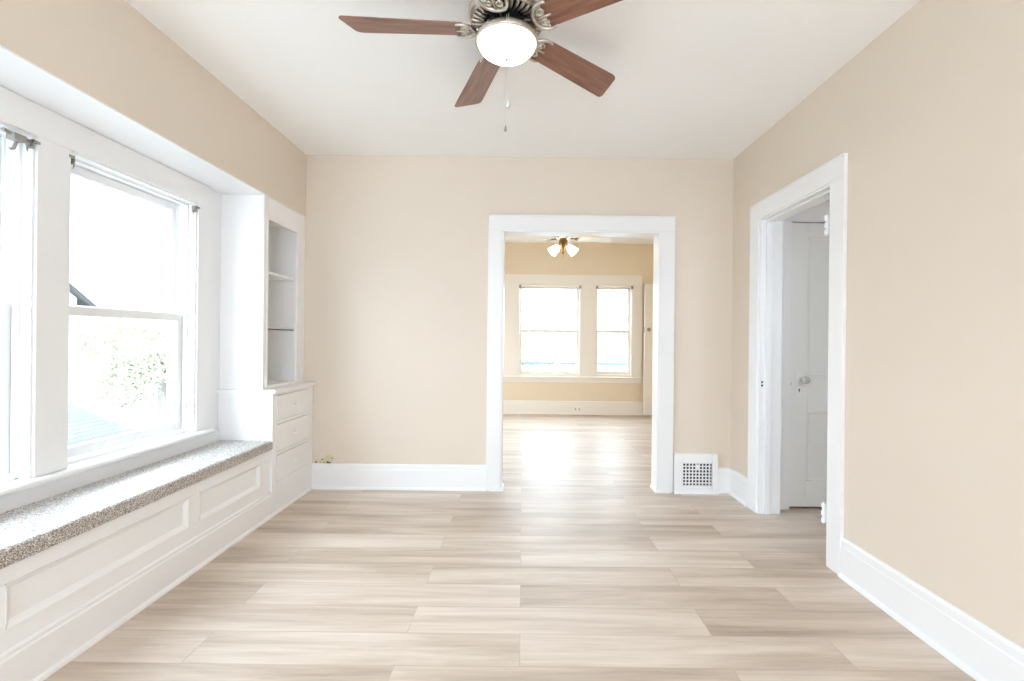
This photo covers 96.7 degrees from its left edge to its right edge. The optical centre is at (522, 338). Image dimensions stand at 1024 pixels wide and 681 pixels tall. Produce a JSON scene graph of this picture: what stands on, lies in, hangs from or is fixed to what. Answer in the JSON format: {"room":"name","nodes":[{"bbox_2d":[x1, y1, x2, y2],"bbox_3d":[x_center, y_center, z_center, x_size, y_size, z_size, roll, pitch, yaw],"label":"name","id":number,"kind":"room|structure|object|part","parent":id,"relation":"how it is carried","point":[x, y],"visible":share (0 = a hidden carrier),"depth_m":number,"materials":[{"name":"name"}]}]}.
{"room":"empty dining room","nodes":[
{"label":"empty dining room","id":0,"kind":"room"},
{"bbox_2d":[15,190,220,479],"bbox_3d":[-2.071,0.103,1.650,0.160,2.110,3.800,1,0,0],"label":"wall","id":1,"kind":"structure","parent":0,"point":[216,197],"depth_m":2.94,"materials":[{"name":"white paint"}]},
{"bbox_2d":[0,121,34,483],"bbox_3d":[-2.068,-0.129,1.449,0.182,1.385,0.776,1,0,0],"label":"window","id":2,"kind":"structure","parent":1,"relation":"in","point":[17,167],"depth_m":1.82,"materials":[{"name":"glass"}]},
{"bbox_3d":[-2.104,-0.463,1.449,0.035,0.694,0.752,1,0,0],"label":"sash","id":3,"kind":"part","parent":2,"relation":"part of","materials":[{"name":"paint"}]},
{"bbox_3d":[-2.068,0.195,1.449,0.035,0.693,0.752,1,0,0],"label":"sash","id":4,"kind":"part","parent":2,"relation":"part of","materials":[{"name":"paint"}]},
{"bbox_2d":[1,127,40,150],"bbox_3d":[-1.973,-0.766,1.785,0.038,0.076,0.124,1,0,0],"label":"bracket","id":5,"kind":"object","parent":1,"relation":"attached to","point":[17,138],"visible":1,"depth_m":1.77,"materials":[{"name":"silver metal"}]},
{"bbox_3d":[-1.975,-0.782,1.834,0.034,0.038,0.026,1,0,0],"label":"plate","id":6,"kind":"part","parent":5,"relation":"part of","materials":[{"name":"silver metal"}]},
{"bbox_2d":[69,154,74,168],"bbox_3d":[-1.970,-0.774,1.984,0.043,0.053,0.026,1,0,43],"label":"bracket","id":7,"kind":"object","parent":1,"relation":"attached to","point":[71,156],"visible":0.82,"depth_m":1.99,"materials":[{"name":"silver metal"}]},
{"bbox_2d":[0,428,214,496],"bbox_3d":[-1.981,0.575,1.308,0.086,0.028,3.115,1,0,0],"label":"windowsill","id":8,"kind":"structure","parent":1,"relation":"attached to","point":[17,485],"depth_m":2.10,"materials":[{"name":"white paint"}]},
{"bbox_2d":[0,86,219,513],"bbox_3d":[-1.978,-0.135,1.363,0.022,1.629,3.225,1,0,0],"label":"trim","id":9,"kind":"structure","parent":1,"relation":"attached to","point":[58,135],"depth_m":1.94,"materials":[{"name":"white paint"}]},
{"bbox_3d":[-1.978,-0.130,1.905,0.022,1.381,0.137,1,0,0],"label":"casing","id":10,"kind":"part","parent":9,"relation":"part of","materials":[{"name":"white paint"}]},
{"bbox_3d":[-1.970,-0.885,1.309,0.022,0.129,3.118,1,0,0],"label":"head casing","id":11,"kind":"part","parent":9,"relation":"part of","materials":[{"name":"white paint"}]},
{"bbox_3d":[-1.978,-0.130,2.809,0.022,1.381,0.118,1,0,0],"label":"casing","id":12,"kind":"part","parent":9,"relation":"part of","materials":[{"name":"white paint"}]},
{"bbox_2d":[68,151,196,464],"bbox_3d":[-2.068,-0.129,2.362,0.182,1.385,0.776,1,0,0],"label":"window","id":13,"kind":"structure","parent":1,"relation":"in","point":[181,223],"depth_m":2.70,"materials":[{"name":"white paint"}]},
{"bbox_3d":[-2.104,-0.463,2.362,0.035,0.694,0.752,1,0,0],"label":"sash","id":14,"kind":"part","parent":13,"relation":"part of","materials":[{"name":"glass"}]},
{"bbox_3d":[-2.068,0.195,2.362,0.035,0.693,0.752,1,0,0],"label":"sash","id":15,"kind":"part","parent":13,"relation":"part of","materials":[{"name":"paint"}]},
{"bbox_2d":[192,206,199,213],"bbox_3d":[-1.970,-0.774,2.740,0.043,0.053,0.026,1,0,-43],"label":"bracket","id":16,"kind":"object","parent":1,"relation":"attached to","point":[194,208],"visible":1,"depth_m":2.73,"materials":[{"name":"silver metal"}]},
{"bbox_2d":[0,0,305,216],"bbox_3d":[-1.915,-1.198,1.590,0.445,0.484,3.920,1,0,0],"label":"wall","id":17,"kind":"structure","parent":0,"point":[107,50],"depth_m":2.07,"materials":[{"name":"beige paint"}]},
{"bbox_2d":[0,45,305,217],"bbox_3d":[-1.838,-0.952,1.650,0.285,0.006,3.800,1,0,0],"label":"trim","id":18,"kind":"structure","parent":17,"relation":"attached to","point":[18,75],"depth_m":1.98,"materials":[{"name":"white paint"}]},
{"bbox_2d":[44,414,974,680],"bbox_3d":[0.262,1.243,2.340,6.050,0.120,10.080,1,0,0],"label":"floor","id":19,"kind":"structure","parent":0,"point":[576,570],"depth_m":2.10,"materials":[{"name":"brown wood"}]},
{"bbox_2d":[0,440,272,680],"bbox_3d":[-1.806,0.911,1.362,0.352,0.500,3.224,1,0,0],"label":"window bench","id":20,"kind":"object","parent":19,"relation":"on","point":[78,564],"visible":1,"depth_m":1.86,"materials":[{"name":"paint"}]},
{"bbox_3d":[-1.660,0.858,1.853,0.015,0.146,0.795,1,0,0],"label":"panel moulding","id":21,"kind":"part","parent":20,"relation":"part of","materials":[{"name":"paint"}]},
{"bbox_3d":[-1.660,0.858,2.595,0.015,0.146,0.530,1,0,0],"label":"panel moulding","id":22,"kind":"part","parent":20,"relation":"part of","materials":[{"name":"paint"}]},
{"bbox_2d":[218,385,312,516],"bbox_3d":[-1.804,0.758,3.255,0.385,0.806,0.585,1,0,0],"label":"base cabinet","id":23,"kind":"object","parent":19,"relation":"on","point":[284,419],"visible":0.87,"depth_m":3.07,"materials":[{"name":"paint"}]},
{"bbox_2d":[216,382,316,393],"bbox_3d":[-1.801,0.343,3.252,0.384,0.024,0.591,1,0,0],"label":"countertop","id":24,"kind":"structure","parent":23,"relation":"on","point":[279,389],"depth_m":2.98,"materials":[{"name":"paint"}]},
{"bbox_2d":[219,194,304,389],"bbox_3d":[-1.841,-0.309,3.266,0.289,1.278,0.562,1,0,0],"label":"bookcase","id":25,"kind":"object","parent":24,"relation":"on","point":[262,289],"visible":1,"depth_m":2.98,"materials":[{"name":"paint"}]},
{"bbox_3d":[-1.848,-0.450,3.231,0.251,0.018,0.448,1,0,0],"label":"shelf","id":26,"kind":"part","parent":25,"relation":"part of","materials":[{"name":"paint"}]},
{"bbox_3d":[-1.852,-0.070,3.231,0.251,0.018,0.448,1,0,0],"label":"shelf","id":27,"kind":"part","parent":25,"relation":"part of","materials":[{"name":"paint"}]},
{"bbox_3d":[-1.711,-0.308,3.266,0.018,1.278,0.562,1,0,0],"label":"frame","id":28,"kind":"part","parent":25,"relation":"part of","materials":[{"name":"paint"}]},
{"bbox_3d":[-1.638,1.153,3.261,0.012,0.020,0.571,1,0,0],"label":"shoe moulding","id":29,"kind":"part","parent":23,"relation":"part of","materials":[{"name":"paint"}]},
{"bbox_3d":[-1.646,0.662,3.254,0.022,0.178,0.448,1,0,0],"label":"drawer","id":30,"kind":"part","parent":23,"relation":"part of","materials":[{"name":"paint"}]},
{"bbox_3d":[-1.648,0.864,3.254,0.022,0.172,0.448,1,0,0],"label":"drawer","id":31,"kind":"part","parent":23,"relation":"part of","materials":[{"name":"paint"}]},
{"bbox_3d":[-1.644,0.462,3.254,0.022,0.168,0.448,1,0,0],"label":"drawer","id":32,"kind":"part","parent":23,"relation":"part of","materials":[{"name":"paint"}]},
{"bbox_2d":[304,155,733,466],"bbox_3d":[0.002,-0.220,3.579,5.500,2.800,0.062,1,0,0],"label":"wall","id":33,"kind":"structure","parent":0,"point":[396,307],"depth_m":3.55,"materials":[{"name":"beige paint"}]},
{"bbox_2d":[311,463,485,490],"bbox_3d":[-0.965,1.073,3.534,1.353,0.195,0.032,1,0,0],"label":"baseboard","id":34,"kind":"structure","parent":33,"relation":"attached to","point":[325,476],"depth_m":3.53,"materials":[{"name":"white paint"}]},
{"bbox_2d":[486,214,675,492],"bbox_3d":[0.447,0.113,3.602,1.458,2.144,0.177,1,0,0],"label":"trim","id":35,"kind":"structure","parent":33,"relation":"attached to","point":[662,228],"depth_m":3.53,"materials":[{"name":"white paint"}]},
{"bbox_3d":[-0.223,0.165,3.539,0.111,2.026,0.022,1,0,0],"label":"casing","id":36,"kind":"part","parent":35,"relation":"part of","materials":[{"name":"white paint"}]},
{"bbox_3d":[-0.207,1.169,3.591,0.112,0.018,0.157,1,0,0],"label":"shoe moulding","id":37,"kind":"part","parent":35,"relation":"part of","materials":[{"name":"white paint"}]},
{"bbox_3d":[0.458,-0.900,3.536,1.458,0.118,0.028,1,0,0],"label":"head casing","id":38,"kind":"part","parent":35,"relation":"part of","materials":[{"name":"white paint"}]},
{"bbox_3d":[1.081,1.182,3.591,0.117,0.018,0.157,1,0,0],"label":"shoe moulding","id":39,"kind":"part","parent":35,"relation":"part of","materials":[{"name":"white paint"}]},
{"bbox_3d":[1.116,0.179,3.539,0.111,2.026,0.022,1,0,0],"label":"casing","id":40,"kind":"part","parent":35,"relation":"part of","materials":[{"name":"white paint"}]},
{"bbox_2d":[673,453,718,494],"bbox_3d":[1.338,1.040,3.523,0.338,0.308,0.051,1,0,0],"label":"air vent","id":41,"kind":"object","parent":33,"relation":"in","point":[693,473],"visible":1,"depth_m":3.51,"materials":[{"name":"white metal"}]},
{"bbox_3d":[1.337,1.185,3.504,0.338,0.018,0.012,1,0,0],"label":"shoe moulding","id":42,"kind":"part","parent":41,"relation":"part of","materials":[{"name":"white paint"}]},
{"bbox_2d":[682,463,712,485],"bbox_3d":[1.348,1.047,3.514,0.232,0.178,0.006,1,0,0],"label":"grille","id":43,"kind":"object","parent":41,"relation":"attached to","point":[697,467],"depth_m":3.51,"materials":[{"name":"white metal"}]},
{"bbox_2d":[718,467,730,493],"bbox_3d":[1.563,1.099,3.534,0.112,0.195,0.032,1,0,0],"label":"baseboard","id":44,"kind":"structure","parent":33,"relation":"attached to","point":[723,472],"depth_m":3.53,"materials":[{"name":"white paint"}]},
{"bbox_2d":[125,0,919,158],"bbox_3d":[-0.200,-1.482,0.450,3.950,0.120,6.200,1,0,0],"label":"ceiling","id":45,"kind":"structure","parent":0,"point":[695,79],"depth_m":2.42,"materials":[{"name":"paint"}]},
{"bbox_2d":[338,0,621,131],"bbox_3d":[-0.101,-1.104,1.836,1.241,0.635,1.251,1,0,0],"label":"ceiling fan","id":46,"kind":"object","parent":45,"relation":"hanging from","point":[506,32],"visible":1,"depth_m":1.82,"materials":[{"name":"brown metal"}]},
{"bbox_3d":[-0.483,-1.265,1.842,0.480,0.006,0.142,1,13,-3],"label":"blade","id":47,"kind":"part","parent":46,"relation":"part of","materials":[{"name":"brown wood"}]},
{"bbox_3d":[-0.219,-1.262,2.249,0.142,0.006,0.480,-13,5,-21],"label":"blade","id":48,"kind":"part","parent":46,"relation":"part of","materials":[{"name":"brown wood"}]},
{"bbox_3d":[-0.064,-1.019,1.728,0.003,0.427,0.003,1,0,0],"label":"pull chain","id":49,"kind":"part","parent":46,"relation":"part of","materials":[{"name":"silver metal"}]},
{"bbox_2d":[472,0,540,32],"bbox_3d":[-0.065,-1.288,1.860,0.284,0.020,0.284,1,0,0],"label":"motor housing","id":50,"kind":"object","parent":46,"relation":"attached to","point":[520,9],"depth_m":1.79,"materials":[{"name":"silver metal"}]},
{"bbox_3d":[-0.067,-1.182,1.860,0.237,0.074,0.237,1,0,0],"label":"lamp shade","id":51,"kind":"part","parent":46,"relation":"part of","materials":[{"name":"white glass"}]},
{"bbox_3d":[-0.056,-1.063,1.722,0.003,0.340,0.003,1,0,0],"label":"pull chain","id":52,"kind":"part","parent":46,"relation":"part of","materials":[{"name":"silver metal"}]},
{"bbox_3d":[0.254,-1.257,2.129,0.480,0.006,0.142,1,-13,-40],"label":"blade","id":53,"kind":"part","parent":46,"relation":"part of","materials":[{"name":"brown wood"}]},
{"bbox_3d":[0.289,-1.257,1.639,0.480,0.006,0.142,1,-13,32],"label":"blade","id":54,"kind":"part","parent":46,"relation":"part of","materials":[{"name":"brown wood"}]},
{"bbox_2d":[503,242,653,401],"bbox_3d":[0.002,-0.170,7.260,5.500,2.700,0.160,1,0,0],"label":"wall","id":55,"kind":"structure","parent":0,"point":[520,258],"depth_m":7.18,"materials":[{"name":"beige paint"}]},
{"bbox_2d":[518,284,580,374],"bbox_3d":[0.416,-0.146,7.259,0.970,1.420,0.182,1,0,0],"label":"window","id":56,"kind":"structure","parent":55,"relation":"in","point":[578,293],"depth_m":7.22,"materials":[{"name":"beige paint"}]},
{"bbox_3d":[0.413,0.202,7.242,0.942,0.696,0.035,1,0,0],"label":"sash","id":57,"kind":"part","parent":56,"relation":"part of","materials":[{"name":"white glass"}]},
{"bbox_3d":[0.420,-0.475,7.282,0.942,0.738,0.035,1,0,0],"label":"sash","id":58,"kind":"part","parent":56,"relation":"part of","materials":[{"name":"white glass"}]},
{"bbox_2d":[503,400,642,414],"bbox_3d":[-0.011,1.075,7.164,5.200,0.210,0.032,1,0,0],"label":"baseboard","id":59,"kind":"structure","parent":55,"relation":"attached to","point":[509,406],"depth_m":7.16,"materials":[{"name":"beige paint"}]},
{"bbox_2d":[573,407,580,410],"bbox_3d":[0.856,1.104,7.160,0.125,0.070,0.004,1,0,0],"label":"wall outlet","id":60,"kind":"object","parent":59,"relation":"attached to","point":[574,408],"visible":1,"depth_m":7.16,"materials":[{"name":"beige paint"}]},
{"bbox_2d":[504,274,642,382],"bbox_3d":[0.387,-0.166,7.168,2.990,1.700,0.085,1,0,0],"label":"trim","id":61,"kind":"structure","parent":55,"relation":"attached to","point":[588,283],"depth_m":7.16,"materials":[{"name":"beige paint"}]},
{"bbox_3d":[-0.224,-0.141,7.169,0.310,1.442,0.022,1,0,0],"label":"casing","id":62,"kind":"part","parent":61,"relation":"part of","materials":[{"name":"beige paint"}]},
{"bbox_3d":[0.401,-0.936,7.169,2.962,0.160,0.022,1,0,0],"label":"head casing","id":63,"kind":"part","parent":61,"relation":"part of","materials":[{"name":"beige paint"}]},
{"bbox_3d":[1.021,-0.128,7.169,0.240,1.442,0.022,1,0,0],"label":"casing","id":64,"kind":"part","parent":61,"relation":"part of","materials":[{"name":"beige paint"}]},
{"bbox_3d":[1.795,-0.120,7.169,0.157,1.442,0.022,1,0,0],"label":"casing","id":65,"kind":"part","parent":61,"relation":"part of","materials":[{"name":"beige paint"}]},
{"bbox_2d":[595,285,631,375],"bbox_3d":[1.429,-0.135,7.259,0.575,1.420,0.182,1,0,0],"label":"window","id":66,"kind":"structure","parent":55,"relation":"in","point":[628,331],"depth_m":7.22,"materials":[{"name":"beige paint"}]},
{"bbox_3d":[1.432,-0.464,7.282,0.547,0.738,0.035,1,0,0],"label":"sash","id":67,"kind":"part","parent":66,"relation":"part of","materials":[{"name":"white glass"}]},
{"bbox_3d":[1.425,0.213,7.242,0.547,0.696,0.035,1,0,0],"label":"sash","id":68,"kind":"part","parent":66,"relation":"part of","materials":[{"name":"white glass"}]},
{"bbox_2d":[505,236,653,243],"bbox_3d":[0.017,-1.580,5.500,5.500,0.120,3.660,1,0,0],"label":"ceiling","id":69,"kind":"structure","parent":0,"point":[509,239],"depth_m":6.96,"materials":[{"name":"paint"}]},
{"bbox_2d":[517,236,610,256],"bbox_3d":[0.494,-1.235,5.434,1.142,0.560,1.132,1,0,0],"label":"ceiling fan","id":70,"kind":"object","parent":69,"relation":"hanging from","point":[564,242],"visible":0.69,"depth_m":5.39,"materials":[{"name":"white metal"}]},
{"bbox_3d":[0.367,-1.047,5.371,0.138,0.138,0.118,1,0,0],"label":"lamp shade","id":71,"kind":"part","parent":70,"relation":"part of","materials":[{"name":"white glass"}]},
{"bbox_3d":[0.584,-1.045,5.371,0.138,0.138,0.118,1,0,0],"label":"lamp shade","id":72,"kind":"part","parent":70,"relation":"part of","materials":[{"name":"white glass"}]},
{"bbox_3d":[0.849,-1.196,5.452,0.450,0.007,0.135,1,-12,-8],"label":"blade","id":73,"kind":"part","parent":70,"relation":"part of","materials":[{"name":"white paint"}]},
{"bbox_2d":[792,200,829,222],"bbox_3d":[2.481,-0.044,3.285,1.440,2.500,0.120,1,0,0],"label":"wall","id":74,"kind":"structure","parent":0,"point":[827,200],"depth_m":3.23,"materials":[{"name":"beige paint"}]},
{"bbox_2d":[780,201,829,509],"bbox_3d":[2.239,0.118,3.264,0.959,2.170,0.152,1,0,0],"label":"trim","id":75,"kind":"structure","parent":74,"relation":"attached to","point":[817,213],"depth_m":3.20,"materials":[{"name":"white paint"}]},
{"bbox_3d":[1.822,0.186,3.211,0.125,2.027,0.027,1,0,0],"label":"casing","id":76,"kind":"part","parent":75,"relation":"part of","materials":[{"name":"white paint"}]},
{"bbox_3d":[2.245,-0.882,3.211,0.949,0.118,0.027,1,0,0],"label":"head casing","id":77,"kind":"part","parent":75,"relation":"part of","materials":[{"name":"white paint"}]},
{"bbox_3d":[2.251,-0.954,3.206,0.959,0.025,0.036,1,0,0],"label":"cap moulding","id":78,"kind":"part","parent":75,"relation":"part of","materials":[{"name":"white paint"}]},
{"bbox_2d":[789,223,828,506],"bbox_3d":[2.241,0.185,3.200,0.703,2.004,0.101,1,0,0],"label":"door","id":79,"kind":"structure","parent":74,"relation":"in","point":[810,246],"depth_m":3.21,"materials":[{"name":"paint"}]},
{"bbox_3d":[1.970,0.286,3.179,0.056,0.056,0.058,1,0,0],"label":"glass knob","id":80,"kind":"part","parent":79,"relation":"part of","materials":[{"name":"white"}]},
{"bbox_3d":[2.235,0.761,3.225,0.467,0.485,0.011,1,0,0],"label":"panel moulding","id":81,"kind":"part","parent":79,"relation":"part of","materials":[{"name":"paint"}]},
{"bbox_3d":[2.245,-0.219,3.225,0.467,0.985,0.011,1,0,0],"label":"panel moulding","id":82,"kind":"part","parent":79,"relation":"part of","materials":[{"name":"paint"}]},
{"bbox_2d":[731,0,1023,648],"bbox_3d":[1.696,-0.102,0.525,0.130,2.600,6.050,1,0,0],"label":"wall","id":83,"kind":"structure","parent":0,"point":[928,116],"depth_m":1.82,"materials":[{"name":"beige paint"}]},
{"bbox_2d":[728,468,746,506],"bbox_3d":[1.603,1.099,3.398,0.032,0.195,0.304,1,0,0],"label":"baseboard","id":84,"kind":"structure","parent":83,"relation":"attached to","point":[737,481],"depth_m":3.38,"materials":[{"name":"white paint"}]},
{"bbox_2d":[747,153,847,573],"bbox_3d":[1.686,0.130,2.768,0.186,2.135,0.957,1,0,0],"label":"trim","id":85,"kind":"structure","parent":83,"relation":"attached to","point":[829,181],"depth_m":3.10,"materials":[{"name":"white paint"}]},
{"bbox_3d":[1.618,0.187,3.184,0.021,2.020,0.118,1,0,0],"label":"casing","id":86,"kind":"part","parent":85,"relation":"part of","materials":[{"name":"white paint"}]},
{"bbox_3d":[1.636,0.307,3.112,0.026,0.070,0.002,1,0,0],"label":"strike plate","id":87,"kind":"part","parent":85,"relation":"part of","materials":[{"name":"white metal"}]},
{"bbox_3d":[1.626,-0.880,2.769,0.027,0.115,0.956,1,0,0],"label":"head casing","id":88,"kind":"part","parent":85,"relation":"part of","materials":[{"name":"white paint"}]},
{"bbox_3d":[1.618,0.187,2.347,0.021,2.020,0.106,1,0,0],"label":"casing","id":89,"kind":"part","parent":85,"relation":"part of","materials":[{"name":"white paint"}]},
{"bbox_2d":[837,538,1023,680],"bbox_3d":[1.603,1.099,-0.103,0.032,0.195,4.794,1,0,0],"label":"baseboard","id":90,"kind":"structure","parent":83,"relation":"attached to","point":[975,648],"depth_m":1.77,"materials":[{"name":"white paint"}]},
{"bbox_3d":[2.677,-0.142,5.425,0.150,2.700,3.510,1,0,0],"label":"wall","id":91,"kind":"structure","parent":0,"visible":0},
{"bbox_2d":[643,284,652,414],"bbox_3d":[2.228,0.167,7.040,0.700,2.037,0.090,1,0,0],"label":"door","id":92,"kind":"structure","parent":91,"relation":"in","point":[648,288],"depth_m":7.04,"materials":[{"name":"beige paint"}]},
{"label":"outside","id":93,"kind":"structure","parent":0,"visible":0},
{"bbox_2d":[76,362,626,429],"bbox_3d":[-10.043,4.075,15.000,100.000,0.200,110.000,1,0,0],"label":"ground","id":94,"kind":"structure","parent":93,"point":[88,390],"depth_m":28.63,"materials":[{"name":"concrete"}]},
{"bbox_2d":[68,283,97,404],"bbox_3d":[-14.949,-0.207,6.400,8.900,8.260,9.640,1,0,0],"label":"house","id":95,"kind":"structure","parent":94,"relation":"on","point":[77,297],"depth_m":10.72,"materials":[{"name":"white"}]},
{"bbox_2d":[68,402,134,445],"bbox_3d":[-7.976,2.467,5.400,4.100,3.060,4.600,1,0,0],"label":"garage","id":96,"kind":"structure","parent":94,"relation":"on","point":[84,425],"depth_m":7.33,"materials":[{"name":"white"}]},
{"bbox_2d":[76,308,166,425],"bbox_3d":[-13.478,1.329,16.706,5.421,5.234,5.198,1,0,0],"label":"leafy tree","id":97,"kind":"object","parent":94,"relation":"on","point":[142,375],"visible":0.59,"depth_m":16.33,"materials":[{"name":"green plant"}]},
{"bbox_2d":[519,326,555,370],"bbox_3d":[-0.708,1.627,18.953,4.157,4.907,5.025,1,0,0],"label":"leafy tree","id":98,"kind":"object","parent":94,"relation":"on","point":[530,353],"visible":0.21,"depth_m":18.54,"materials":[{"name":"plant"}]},
{"bbox_2d":[521,358,626,370],"bbox_3d":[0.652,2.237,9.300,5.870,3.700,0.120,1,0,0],"label":"porch railing","id":99,"kind":"object","parent":94,"relation":"on","point":[557,364],"visible":0.09,"depth_m":9.26,"materials":[{"name":"grey paint"}]},
{"bbox_3d":[0.677,2.237,9.300,0.120,3.700,0.120,1,0,0],"label":"post","id":100,"kind":"part","parent":99,"relation":"part of","materials":[{"name":"white"}]},
{"bbox_3d":[0.695,0.497,9.300,5.800,0.060,0.080,1,0,0],"label":"rail","id":101,"kind":"part","parent":99,"relation":"part of","materials":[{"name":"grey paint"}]}
]}

